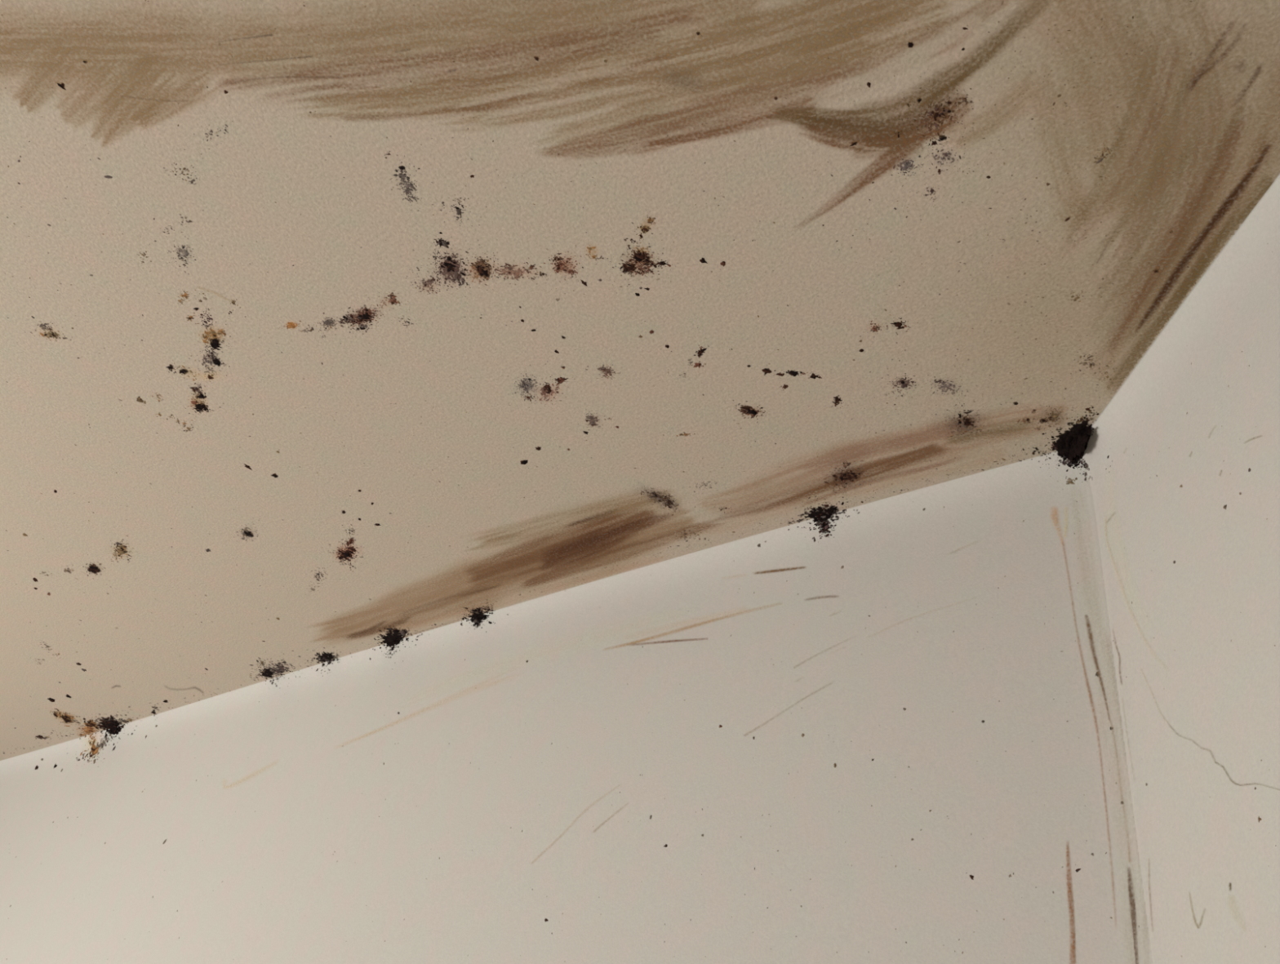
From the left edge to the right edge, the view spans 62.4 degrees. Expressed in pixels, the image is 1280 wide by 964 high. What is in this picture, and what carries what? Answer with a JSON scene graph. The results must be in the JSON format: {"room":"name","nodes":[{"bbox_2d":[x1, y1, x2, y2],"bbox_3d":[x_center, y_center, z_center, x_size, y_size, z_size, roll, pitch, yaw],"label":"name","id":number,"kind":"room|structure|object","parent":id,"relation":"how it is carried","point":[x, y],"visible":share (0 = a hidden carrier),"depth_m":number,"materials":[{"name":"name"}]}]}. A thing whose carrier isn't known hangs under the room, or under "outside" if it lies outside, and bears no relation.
{"room":"damaged room","nodes":[
{"label":"damaged room","id":0,"kind":"room"},
{"bbox_2d":[47,697,54,702],"bbox_3d":[-1.115,0.414,2.001,0.022,0.002,0.017,-19,-44,34],"label":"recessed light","id":1,"kind":"object","parent":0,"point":[51,700],"visible":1,"depth_m":2.00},
{"bbox_2d":[57,82,66,89],"bbox_3d":[-0.451,-0.309,0.823,0.006,0.001,0.007,12,-35,-5],"label":"mold spot","id":2,"kind":"object","parent":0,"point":[62,86],"visible":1,"depth_m":0.82,"materials":[{"name":"black"}]},
{"bbox_2d":[520,460,528,464],"bbox_3d":[-0.127,-0.021,1.159,0.009,0.002,0.010,8,-35,2],"label":"mold spot","id":3,"kind":"object","parent":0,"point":[522,462],"visible":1,"depth_m":1.16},
{"bbox_2d":[0,450,1152,963],"bbox_3d":[-0.923,1.373,1.255,3.260,2.360,0.108,-19,-44,34],"label":"wall","id":4,"kind":"structure","parent":0,"point":[293,769],"depth_m":1.14,"materials":[{"name":"white paint"}]},
{"bbox_2d":[66,713,140,767],"bbox_3d":[-1.081,0.504,2.067,0.350,0.082,0.088,-19,-44,34],"label":"colony","id":5,"kind":"object","parent":4,"relation":"attached to","point":[113,726],"depth_m":2.09,"materials":[{"name":"black"}]},
{"bbox_2d":[244,650,301,686],"bbox_3d":[-0.608,0.315,1.723,0.083,0.032,0.199,32,-41,-29],"label":"colony","id":6,"kind":"object","parent":4,"relation":"attached to","point":[268,673],"depth_m":1.74,"materials":[{"name":"black"}]},
{"bbox_2d":[304,646,351,673],"bbox_3d":[-0.504,0.284,1.661,0.117,0.028,0.055,-19,-44,34],"label":"colony","id":7,"kind":"object","parent":4,"relation":"attached to","point":[327,656],"depth_m":1.67,"materials":[{"name":"black"}]},
{"bbox_2d":[361,622,429,660],"bbox_3d":[-0.383,0.225,1.556,0.150,0.027,0.086,-22,-45,37],"label":"colony","id":8,"kind":"object","parent":4,"relation":"attached to","point":[390,640],"depth_m":1.57,"materials":[{"name":"black"}]},
{"bbox_2d":[434,599,496,632],"bbox_3d":[-0.247,0.189,1.468,0.144,0.027,0.058,-17,-43,33],"label":"colony","id":9,"kind":"object","parent":4,"relation":"attached to","point":[477,615],"depth_m":1.47,"materials":[{"name":"black"}]},
{"bbox_2d":[4,492,1139,962],"bbox_3d":[-0.805,0.623,1.728,3.066,0.572,0.026,-20,-44,35],"label":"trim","id":10,"kind":"structure","parent":4,"relation":"attached to","point":[164,842],"depth_m":1.06,"materials":[{"name":"white paint"}]},
{"bbox_2d":[620,618,716,646],"bbox_3d":[0.055,0.167,1.232,0.263,0.022,0.001,-19,-44,34],"label":"dirt streak","id":11,"kind":"object","parent":4,"relation":"attached to","point":[716,619],"visible":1,"depth_m":1.24},
{"bbox_2d":[654,640,682,643],"bbox_3d":[0.031,0.188,1.238,0.124,0.021,0.001,-19,-44,34],"label":"dirt streak","id":12,"kind":"object","parent":4,"relation":"attached to","point":[675,640],"visible":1,"depth_m":1.23},
{"bbox_2d":[755,567,804,573],"bbox_3d":[0.139,0.103,1.201,0.119,0.020,0.001,-18,-43,33],"label":"dirt streak","id":13,"kind":"object","parent":4,"relation":"attached to","point":[780,570],"visible":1,"depth_m":1.19},
{"bbox_2d":[787,495,859,542],"bbox_3d":[0.194,0.040,1.156,0.050,0.028,0.095,31,-40,-28],"label":"colony","id":14,"kind":"object","parent":4,"relation":"attached to","point":[816,514],"depth_m":1.17,"materials":[{"name":"black"}]},
{"bbox_2d":[1004,387,1133,502],"bbox_3d":[0.403,-0.024,0.974,0.136,0.090,0.096,-11,-39,26],"label":"colony","id":15,"kind":"object","parent":4,"relation":"attached to","point":[1071,445],"depth_m":1.00,"materials":[{"name":"black"}]},
{"bbox_2d":[1066,847,1075,962],"bbox_3d":[0.329,0.329,0.809,0.011,0.110,0.001,-14,-41,29],"label":"dirt streak","id":16,"kind":"object","parent":4,"relation":"attached to","point":[1068,884],"visible":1,"depth_m":0.81},
{"bbox_2d":[1052,511,1105,801],"bbox_3d":[0.375,0.177,0.898,0.024,0.392,0.007,-22,-45,37],"label":"dirt streak","id":17,"kind":"object","parent":4,"relation":"attached to","point":[1089,691],"visible":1,"depth_m":0.89},
{"bbox_2d":[1085,615,1137,959],"bbox_3d":[0.376,0.235,0.842,0.005,0.301,0.017,23,-37,-19],"label":"dirt streak","id":18,"kind":"object","parent":4,"relation":"attached to","point":[1131,895],"visible":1,"depth_m":0.79},
{"bbox_2d":[0,0,1279,760],"bbox_3d":[-0.828,-0.520,0.714,5.052,0.120,2.596,-19,-44,34],"label":"ceiling","id":19,"kind":"structure","parent":0,"point":[273,149],"depth_m":0.94,"materials":[{"name":"paint"}]},
{"bbox_2d":[30,631,59,666],"bbox_3d":[-1.020,0.297,1.814,0.056,0.001,0.187,24,-38,-21],"label":"colony","id":20,"kind":"object","parent":19,"relation":"attached to","point":[34,631],"visible":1,"depth_m":1.80,"materials":[{"name":"grey"}]},
{"bbox_2d":[29,315,74,342],"bbox_3d":[-0.604,-0.155,1.077,0.046,0.001,0.039,3,-35,9],"label":"colony","id":21,"kind":"object","parent":19,"relation":"attached to","point":[51,334],"visible":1,"depth_m":1.08,"materials":[{"name":"grey"}]},
{"bbox_2d":[35,729,70,739],"bbox_3d":[-1.212,0.527,2.185,0.153,0.001,0.055,-19,-44,34],"label":"colony","id":22,"kind":"object","parent":19,"relation":"attached to","point":[39,736],"visible":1,"depth_m":2.20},
{"bbox_2d":[39,564,80,577],"bbox_3d":[-0.846,0.130,1.537,0.080,0.001,0.026,-9,-38,24],"label":"colony","id":23,"kind":"object","parent":19,"relation":"attached to","point":[65,570],"visible":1,"depth_m":1.53,"materials":[{"name":"grey"}]},
{"bbox_2d":[50,708,80,728],"bbox_3d":[-1.128,0.464,2.075,0.068,0.003,0.136,15,-35,-9],"label":"colony","id":24,"kind":"object","parent":19,"relation":"attached to","point":[66,717],"visible":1,"depth_m":2.07,"materials":[{"name":"brown"}]},
{"bbox_2d":[76,561,106,583],"bbox_3d":[-0.794,0.133,1.528,0.053,0.002,0.098,18,-36,-12],"label":"colony","id":25,"kind":"object","parent":19,"relation":"attached to","point":[93,568],"visible":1,"depth_m":1.51,"materials":[{"name":"black"}]},
{"bbox_2d":[87,539,156,568],"bbox_3d":[-0.722,0.095,1.459,0.056,0.001,0.138,34,-42,-31],"label":"colony","id":26,"kind":"object","parent":19,"relation":"attached to","point":[122,549],"visible":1,"depth_m":1.46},
{"bbox_2d":[122,702,160,719],"bbox_3d":[-0.933,0.430,1.980,0.133,0.011,0.057,-19,-44,34],"label":"colony","id":27,"kind":"object","parent":19,"relation":"attached to","point":[154,707],"visible":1,"depth_m":1.98,"materials":[{"name":"black"}]},
{"bbox_2d":[133,248,151,268],"bbox_3d":[-0.458,-0.205,0.972,0.016,0.001,0.032,17,-36,-12],"label":"colony","id":28,"kind":"object","parent":19,"relation":"attached to","point":[144,253],"depth_m":0.97,"materials":[{"name":"grey"}]},
{"bbox_2d":[136,391,163,405],"bbox_3d":[-0.535,-0.090,1.153,0.038,0.001,0.019,-19,-44,34],"label":"colony","id":29,"kind":"object","parent":19,"relation":"attached to","point":[139,399],"visible":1,"depth_m":1.16,"materials":[{"name":"brown"}]},
{"bbox_2d":[166,360,177,373],"bbox_3d":[-0.487,-0.120,1.100,0.012,0.001,0.027,24,-38,-21],"label":"colony","id":30,"kind":"object","parent":19,"relation":"attached to","point":[171,368],"visible":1,"depth_m":1.10,"materials":[{"name":"black"}]},
{"bbox_2d":[155,412,197,432],"bbox_3d":[-0.520,-0.066,1.184,0.049,0.001,0.031,11,-35,-2],"label":"colony","id":31,"kind":"object","parent":19,"relation":"attached to","point":[184,423],"visible":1,"depth_m":1.18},
{"bbox_2d":[166,233,195,285],"bbox_3d":[-0.420,-0.204,0.965,0.026,0.001,0.077,30,-40,-28],"label":"colony","id":32,"kind":"object","parent":19,"relation":"attached to","point":[184,251],"depth_m":0.96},
{"bbox_2d":[160,209,203,236],"bbox_3d":[-0.403,-0.228,0.928,0.061,0.001,0.015,-19,-44,34],"label":"colony","id":33,"kind":"object","parent":19,"relation":"attached to","point":[185,217],"depth_m":0.93,"materials":[{"name":"grey"}]},
{"bbox_2d":[173,363,199,381],"bbox_3d":[-0.477,-0.116,1.103,0.040,0.001,0.034,19,-36,-14],"label":"colony","id":34,"kind":"object","parent":19,"relation":"attached to","point":[184,371],"visible":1,"depth_m":1.10,"materials":[{"name":"black"}]},
{"bbox_2d":[159,154,220,184],"bbox_3d":[-0.376,-0.260,0.876,0.042,0.001,0.036,-7,-38,22],"label":"colony","id":35,"kind":"object","parent":19,"relation":"attached to","point":[184,168],"depth_m":0.88,"materials":[{"name":"grey"}]},
{"bbox_2d":[180,382,213,425],"bbox_3d":[-0.474,-0.086,1.145,0.060,0.001,0.083,29,-40,-26],"label":"colony","id":36,"kind":"object","parent":19,"relation":"attached to","point":[200,406],"visible":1,"depth_m":1.15,"materials":[{"name":"black"}]},
{"bbox_2d":[177,289,237,321],"bbox_3d":[-0.422,-0.173,1.010,0.072,0.001,0.054,-19,-44,34],"label":"colony","id":37,"kind":"object","parent":19,"relation":"attached to","point":[185,295],"visible":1,"depth_m":1.01,"materials":[{"name":"grey"}]},
{"bbox_2d":[190,124,227,144],"bbox_3d":[-0.340,-0.275,0.846,0.045,0.001,0.028,-19,-44,34],"label":"colony","id":38,"kind":"object","parent":19,"relation":"attached to","point":[224,124],"depth_m":0.84,"materials":[{"name":"grey"}]},
{"bbox_2d":[183,307,235,382],"bbox_3d":[-0.434,-0.139,1.061,0.051,0.001,0.158,19,-36,-14],"label":"colony","id":39,"kind":"object","parent":19,"relation":"attached to","point":[214,343],"visible":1,"depth_m":1.06,"materials":[{"name":"black"}]},
{"bbox_2d":[233,520,263,546],"bbox_3d":[-0.508,0.064,1.367,0.044,0.001,0.085,17,-36,-12],"label":"colony","id":40,"kind":"object","parent":19,"relation":"attached to","point":[246,533],"visible":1,"depth_m":1.37,"materials":[{"name":"black"}]},
{"bbox_2d":[279,320,300,329],"bbox_3d":[-0.336,-0.152,1.021,0.039,0.001,0.016,-9,-38,24],"label":"colony","id":41,"kind":"object","parent":19,"relation":"attached to","point":[291,325],"visible":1,"depth_m":1.02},
{"bbox_2d":[297,321,325,337],"bbox_3d":[-0.321,-0.144,1.028,0.031,0.001,0.025,22,-37,-18],"label":"colony","id":42,"kind":"object","parent":19,"relation":"attached to","point":[312,328],"visible":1,"depth_m":1.02,"materials":[{"name":"grey"}]},
{"bbox_2d":[305,567,328,595],"bbox_3d":[-0.441,0.125,1.439,0.033,0.001,0.150,14,-35,-7],"label":"colony","id":43,"kind":"object","parent":19,"relation":"attached to","point":[317,574],"visible":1,"depth_m":1.45,"materials":[{"name":"grey"}]},
{"bbox_2d":[302,312,349,332],"bbox_3d":[-0.296,-0.151,1.012,0.045,0.001,0.042,-9,-38,24],"label":"colony","id":44,"kind":"object","parent":19,"relation":"attached to","point":[328,322],"visible":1,"depth_m":1.01,"materials":[{"name":"grey"}]},
{"bbox_2d":[322,520,367,570],"bbox_3d":[-0.377,0.089,1.371,0.062,0.002,0.152,25,-38,-21],"label":"colony","id":45,"kind":"object","parent":19,"relation":"attached to","point":[344,553],"visible":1,"depth_m":1.38,"materials":[{"name":"black"}]},
{"bbox_2d":[323,286,409,351],"bbox_3d":[-0.270,-0.157,0.999,0.068,0.001,0.096,30,-40,-27],"label":"colony","id":46,"kind":"object","parent":19,"relation":"attached to","point":[366,316],"visible":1,"depth_m":1.00,"materials":[{"name":"black"}]},
{"bbox_2d":[373,290,406,308],"bbox_3d":[-0.241,-0.164,0.982,0.055,0.001,0.024,-19,-44,34],"label":"colony","id":47,"kind":"object","parent":19,"relation":"attached to","point":[393,300],"visible":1,"depth_m":0.97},
{"bbox_2d":[391,315,418,329],"bbox_3d":[-0.219,-0.150,0.997,0.030,0.001,0.024,-19,-44,34],"label":"colony","id":48,"kind":"object","parent":19,"relation":"attached to","point":[402,316],"visible":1,"depth_m":1.00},
{"bbox_2d":[383,151,432,211],"bbox_3d":[-0.190,-0.245,0.856,0.038,0.001,0.059,-16,-42,31],"label":"colony","id":49,"kind":"object","parent":19,"relation":"attached to","point":[402,168],"depth_m":0.86,"materials":[{"name":"grey"}]},
{"bbox_2d":[405,266,439,294],"bbox_3d":[-0.194,-0.180,0.948,0.034,0.001,0.039,7,-35,3],"label":"colony","id":50,"kind":"object","parent":19,"relation":"attached to","point":[430,281],"visible":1,"depth_m":0.95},
{"bbox_2d":[433,231,453,248],"bbox_3d":[-0.170,-0.205,0.907,0.016,0.001,0.020,-19,-44,34],"label":"colony","id":51,"kind":"object","parent":19,"relation":"attached to","point":[442,242],"visible":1,"depth_m":0.91,"materials":[{"name":"black"}]},
{"bbox_2d":[406,240,488,303],"bbox_3d":[-0.173,-0.180,0.943,0.078,0.001,0.105,8,-35,1],"label":"colony","id":52,"kind":"object","parent":19,"relation":"attached to","point":[449,266],"visible":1,"depth_m":0.93,"materials":[{"name":"black"}]},
{"bbox_2d":[429,186,472,226],"bbox_3d":[-0.151,-0.227,0.873,0.039,0.001,0.043,-8,-38,22],"label":"colony","id":53,"kind":"object","parent":19,"relation":"attached to","point":[458,210],"depth_m":0.87,"materials":[{"name":"grey"}]},
{"bbox_2d":[457,239,510,289],"bbox_3d":[-0.138,-0.185,0.928,0.069,0.001,0.051,-14,-41,30],"label":"colony","id":54,"kind":"object","parent":19,"relation":"attached to","point":[482,268],"visible":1,"depth_m":0.93,"materials":[{"name":"brown"}]},
{"bbox_2d":[0,0,968,155],"bbox_3d":[-0.213,-0.322,0.751,0.831,0.001,0.523,-19,-44,34],"label":"smear","id":55,"kind":"object","parent":19,"relation":"attached to","point":[868,8],"visible":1,"depth_m":0.75,"materials":[{"name":"brown paint"}]},
{"bbox_2d":[465,253,555,289],"bbox_3d":[-0.117,-0.185,0.924,0.101,0.001,0.038,5,-35,6],"label":"colony","id":56,"kind":"object","parent":19,"relation":"attached to","point":[510,271],"visible":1,"depth_m":0.92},
{"bbox_2d":[320,493,710,639],"bbox_3d":[-0.230,0.129,1.396,0.791,0.001,0.167,-19,-44,34],"label":"smear","id":57,"kind":"object","parent":19,"relation":"attached to","point":[602,542],"visible":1,"depth_m":1.32,"materials":[{"name":"brown"}]},
{"bbox_2d":[507,364,544,405],"bbox_3d":[-0.117,-0.096,1.051,0.043,0.001,0.069,7,-35,3],"label":"colony","id":58,"kind":"object","parent":19,"relation":"attached to","point":[525,385],"visible":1,"depth_m":1.05,"materials":[{"name":"grey"}]},
{"bbox_2d":[528,374,575,404],"bbox_3d":[-0.090,-0.087,1.056,0.049,0.001,0.039,-24,-47,38],"label":"colony","id":59,"kind":"object","parent":19,"relation":"attached to","point":[547,389],"visible":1,"depth_m":1.05,"materials":[{"name":"brown"}]},
{"bbox_2d":[551,377,575,391],"bbox_3d":[-0.080,-0.098,1.040,0.015,0.001,0.034,32,-41,-29],"label":"colony","id":60,"kind":"object","parent":19,"relation":"attached to","point":[560,380],"visible":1,"depth_m":1.04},
{"bbox_2d":[541,250,588,288],"bbox_3d":[-0.065,-0.186,0.911,0.051,0.001,0.037,-15,-41,30],"label":"colony","id":61,"kind":"object","parent":19,"relation":"attached to","point":[562,266],"visible":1,"depth_m":0.91,"materials":[{"name":"brown"}]},
{"bbox_2d":[586,244,604,264],"bbox_3d":[-0.039,-0.194,0.894,0.019,0.001,0.028,4,-35,7],"label":"colony","id":62,"kind":"object","parent":19,"relation":"attached to","point":[588,247],"visible":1,"depth_m":0.90,"materials":[{"name":"brown"}]},
{"bbox_2d":[585,410,618,433],"bbox_3d":[-0.048,-0.064,1.081,0.042,0.001,0.043,30,-40,-28],"label":"colony","id":63,"kind":"object","parent":19,"relation":"attached to","point":[592,421],"visible":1,"depth_m":1.08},
{"bbox_2d":[586,364,622,379],"bbox_3d":[-0.035,-0.103,1.021,0.034,0.001,0.047,9,-35,1],"label":"colony","id":64,"kind":"object","parent":19,"relation":"attached to","point":[603,369],"visible":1,"depth_m":1.02,"materials":[{"name":"grey"}]},
{"bbox_2d":[616,215,660,249],"bbox_3d":[-0.001,-0.206,0.868,0.045,0.001,0.024,-19,-44,34],"label":"colony","id":65,"kind":"object","parent":19,"relation":"attached to","point":[645,228],"visible":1,"depth_m":0.86,"materials":[{"name":"brown"}]},
{"bbox_2d":[608,240,674,284],"bbox_3d":[0.001,-0.185,0.896,0.060,0.001,0.052,2,-35,10],"label":"colony","id":66,"kind":"object","parent":19,"relation":"attached to","point":[641,256],"visible":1,"depth_m":0.90,"materials":[{"name":"black"}]},
{"bbox_2d":[625,482,692,519],"bbox_3d":[0.023,0.022,1.186,0.104,0.001,0.064,11,-35,-3],"label":"colony","id":67,"kind":"object","parent":19,"relation":"attached to","point":[668,501],"visible":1,"depth_m":1.18,"materials":[{"name":"black"}]},
{"bbox_2d":[647,259,678,268],"bbox_3d":[0.019,-0.185,0.894,0.028,0.001,0.009,-1,-36,15],"label":"colony","id":68,"kind":"object","parent":19,"relation":"attached to","point":[661,263],"visible":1,"depth_m":0.89,"materials":[{"name":"black"}]},
{"bbox_2d":[672,431,697,436],"bbox_3d":[0.046,-0.048,1.082,0.024,0.001,0.010,8,-35,2],"label":"colony","id":69,"kind":"object","parent":19,"relation":"attached to","point":[681,434],"visible":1,"depth_m":1.08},
{"bbox_2d":[679,343,709,379],"bbox_3d":[0.051,-0.110,0.993,0.022,0.001,0.059,13,-35,-5],"label":"colony","id":70,"kind":"object","parent":19,"relation":"attached to","point":[700,351],"visible":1,"depth_m":0.99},
{"bbox_2d":[675,479,732,547],"bbox_3d":[0.068,0.038,1.199,0.068,0.001,0.170,14,-35,-8],"label":"colony","id":71,"kind":"object","parent":19,"relation":"attached to","point":[704,485],"visible":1,"depth_m":1.23,"materials":[{"name":"brown"}]},
{"bbox_2d":[733,400,765,424],"bbox_3d":[0.111,-0.067,1.040,0.041,0.001,0.037,5,-35,6],"label":"colony","id":72,"kind":"object","parent":19,"relation":"attached to","point":[746,410],"visible":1,"depth_m":1.04,"materials":[{"name":"black"}]},
{"bbox_2d":[761,368,822,390],"bbox_3d":[0.142,-0.101,0.984,0.052,0.001,0.042,-19,-44,34],"label":"colony","id":73,"kind":"object","parent":19,"relation":"attached to","point":[766,371],"visible":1,"depth_m":0.98,"materials":[{"name":"black"}]},
{"bbox_2d":[831,395,842,408],"bbox_3d":[0.187,-0.075,1.012,0.020,0.001,0.018,-19,-44,34],"label":"colony","id":74,"kind":"object","parent":19,"relation":"attached to","point":[837,399],"visible":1,"depth_m":1.01,"materials":[{"name":"black"}]},
{"bbox_2d":[809,453,871,503],"bbox_3d":[0.219,0.000,1.105,0.102,0.008,0.100,25,-38,-22],"label":"colony","id":75,"kind":"object","parent":19,"relation":"attached to","point":[844,474],"visible":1,"depth_m":1.10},
{"bbox_2d":[866,318,888,333],"bbox_3d":[0.205,-0.135,0.922,0.019,0.001,0.022,24,-37,-20],"label":"colony","id":76,"kind":"object","parent":19,"relation":"attached to","point":[874,328],"visible":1,"depth_m":0.92,"materials":[{"name":"brown"}]},
{"bbox_2d":[717,410,1055,515],"bbox_3d":[0.221,-0.010,1.096,0.446,0.001,0.120,-19,-44,34],"label":"smear","id":77,"kind":"object","parent":19,"relation":"attached to","point":[928,451],"visible":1,"depth_m":1.07,"materials":[{"name":"brown paint"}]},
{"bbox_2d":[887,317,910,333],"bbox_3d":[0.226,-0.135,0.917,0.018,0.001,0.019,14,-35,-7],"label":"colony","id":78,"kind":"object","parent":19,"relation":"attached to","point":[898,324],"visible":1,"depth_m":0.92,"materials":[{"name":"black"}]},
{"bbox_2d":[877,151,929,186],"bbox_3d":[0.201,-0.236,0.779,0.030,0.001,0.040,29,-40,-26],"label":"colony","id":79,"kind":"object","parent":19,"relation":"attached to","point":[907,165],"depth_m":0.78,"materials":[{"name":"grey"}]},
{"bbox_2d":[881,373,928,396],"bbox_3d":[0.246,-0.091,0.976,0.045,0.001,0.036,-13,-40,28],"label":"colony","id":80,"kind":"object","parent":19,"relation":"attached to","point":[904,384],"visible":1,"depth_m":0.98,"materials":[{"name":"black"}]},
{"bbox_2d":[777,3,1039,213],"bbox_3d":[0.183,-0.260,0.749,0.240,0.001,0.114,-19,-44,34],"label":"smear","id":81,"kind":"object","parent":19,"relation":"attached to","point":[888,140],"visible":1,"depth_m":0.76,"materials":[{"name":"brown"}]},
{"bbox_2d":[920,182,946,216],"bbox_3d":[0.223,-0.217,0.802,0.019,0.001,0.038,1,-36,12],"label":"colony","id":82,"kind":"object","parent":19,"relation":"attached to","point":[931,190],"depth_m":0.80,"materials":[{"name":"grey"}]},
{"bbox_2d":[908,373,973,400],"bbox_3d":[0.274,-0.090,0.971,0.087,0.001,0.064,-19,-44,34],"label":"colony","id":83,"kind":"object","parent":19,"relation":"attached to","point":[943,382],"visible":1,"depth_m":0.97,"materials":[{"name":"grey"}]},
{"bbox_2d":[909,142,982,192],"bbox_3d":[0.221,-0.238,0.773,0.063,0.001,0.042,-14,-41,29],"label":"colony","id":84,"kind":"object","parent":19,"relation":"attached to","point":[944,154],"depth_m":0.77,"materials":[{"name":"grey"}]},
{"bbox_2d":[894,29,1008,154],"bbox_3d":[0.201,-0.260,0.746,0.099,0.001,0.113,29,-39,-26],"label":"colony","id":85,"kind":"object","parent":19,"relation":"attached to","point":[941,137],"depth_m":0.74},
{"bbox_2d":[910,394,1000,451],"bbox_3d":[0.298,-0.058,1.011,0.106,0.001,0.095,22,-37,-18],"label":"colony","id":86,"kind":"object","parent":19,"relation":"attached to","point":[967,422],"visible":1,"depth_m":1.01,"materials":[{"name":"black"}]},
{"bbox_2d":[1000,398,1073,433],"bbox_3d":[0.380,-0.056,0.996,0.077,0.001,0.046,-25,-47,39],"label":"colony","id":87,"kind":"object","parent":19,"relation":"attached to","point":[1050,418],"visible":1,"depth_m":0.99,"materials":[{"name":"brown"}]},
{"bbox_2d":[1054,0,1279,389],"bbox_3d":[0.317,-0.186,0.824,0.493,0.001,0.510,-19,-44,34],"label":"smear","id":88,"kind":"object","parent":19,"relation":"attached to","point":[1162,181],"visible":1,"depth_m":0.76,"materials":[{"name":"brown paint"}]},
{"bbox_2d":[699,257,707,263],"bbox_3d":[0.053,-0.185,0.886,0.005,0.001,0.008,-19,-44,34],"label":"colony","id":89,"kind":"object","parent":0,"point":[702,260],"visible":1,"depth_m":0.89,"materials":[{"name":"black"}]},
{"bbox_2d":[907,41,913,47],"bbox_3d":[0.180,-0.292,0.705,0.004,0.001,0.005,1,-36,11],"label":"colony","id":90,"kind":"object","parent":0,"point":[909,44],"visible":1,"depth_m":0.70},
{"bbox_2d":[1050,287,1115,385],"bbox_3d":[0.382,-0.121,0.902,0.041,0.001,0.129,-15,-41,30],"label":"colony","id":91,"kind":"object","parent":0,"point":[1072,296],"depth_m":0.92,"materials":[{"name":"brown"}]},
{"bbox_2d":[1084,142,1115,169],"bbox_3d":[0.329,-0.233,0.755,0.018,0.001,0.023,3,-35,8],"label":"colony","id":92,"kind":"object","parent":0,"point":[1100,159],"depth_m":0.76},
{"bbox_2d":[1080,173,1279,963],"bbox_3d":[0.450,0.058,-0.928,0.108,2.360,3.210,9,-35,0],"label":"wall","id":93,"kind":"structure","parent":0,"point":[1188,687],"depth_m":0.78,"materials":[{"name":"white paint"}]},
{"bbox_2d":[1112,345,1275,956],"bbox_3d":[0.417,0.072,0.693,0.009,0.540,0.411,10,-35,-1],"label":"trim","id":94,"kind":"structure","parent":93,"relation":"attached to","point":[1187,345],"depth_m":0.77,"materials":[{"name":"white paint"}]}
]}

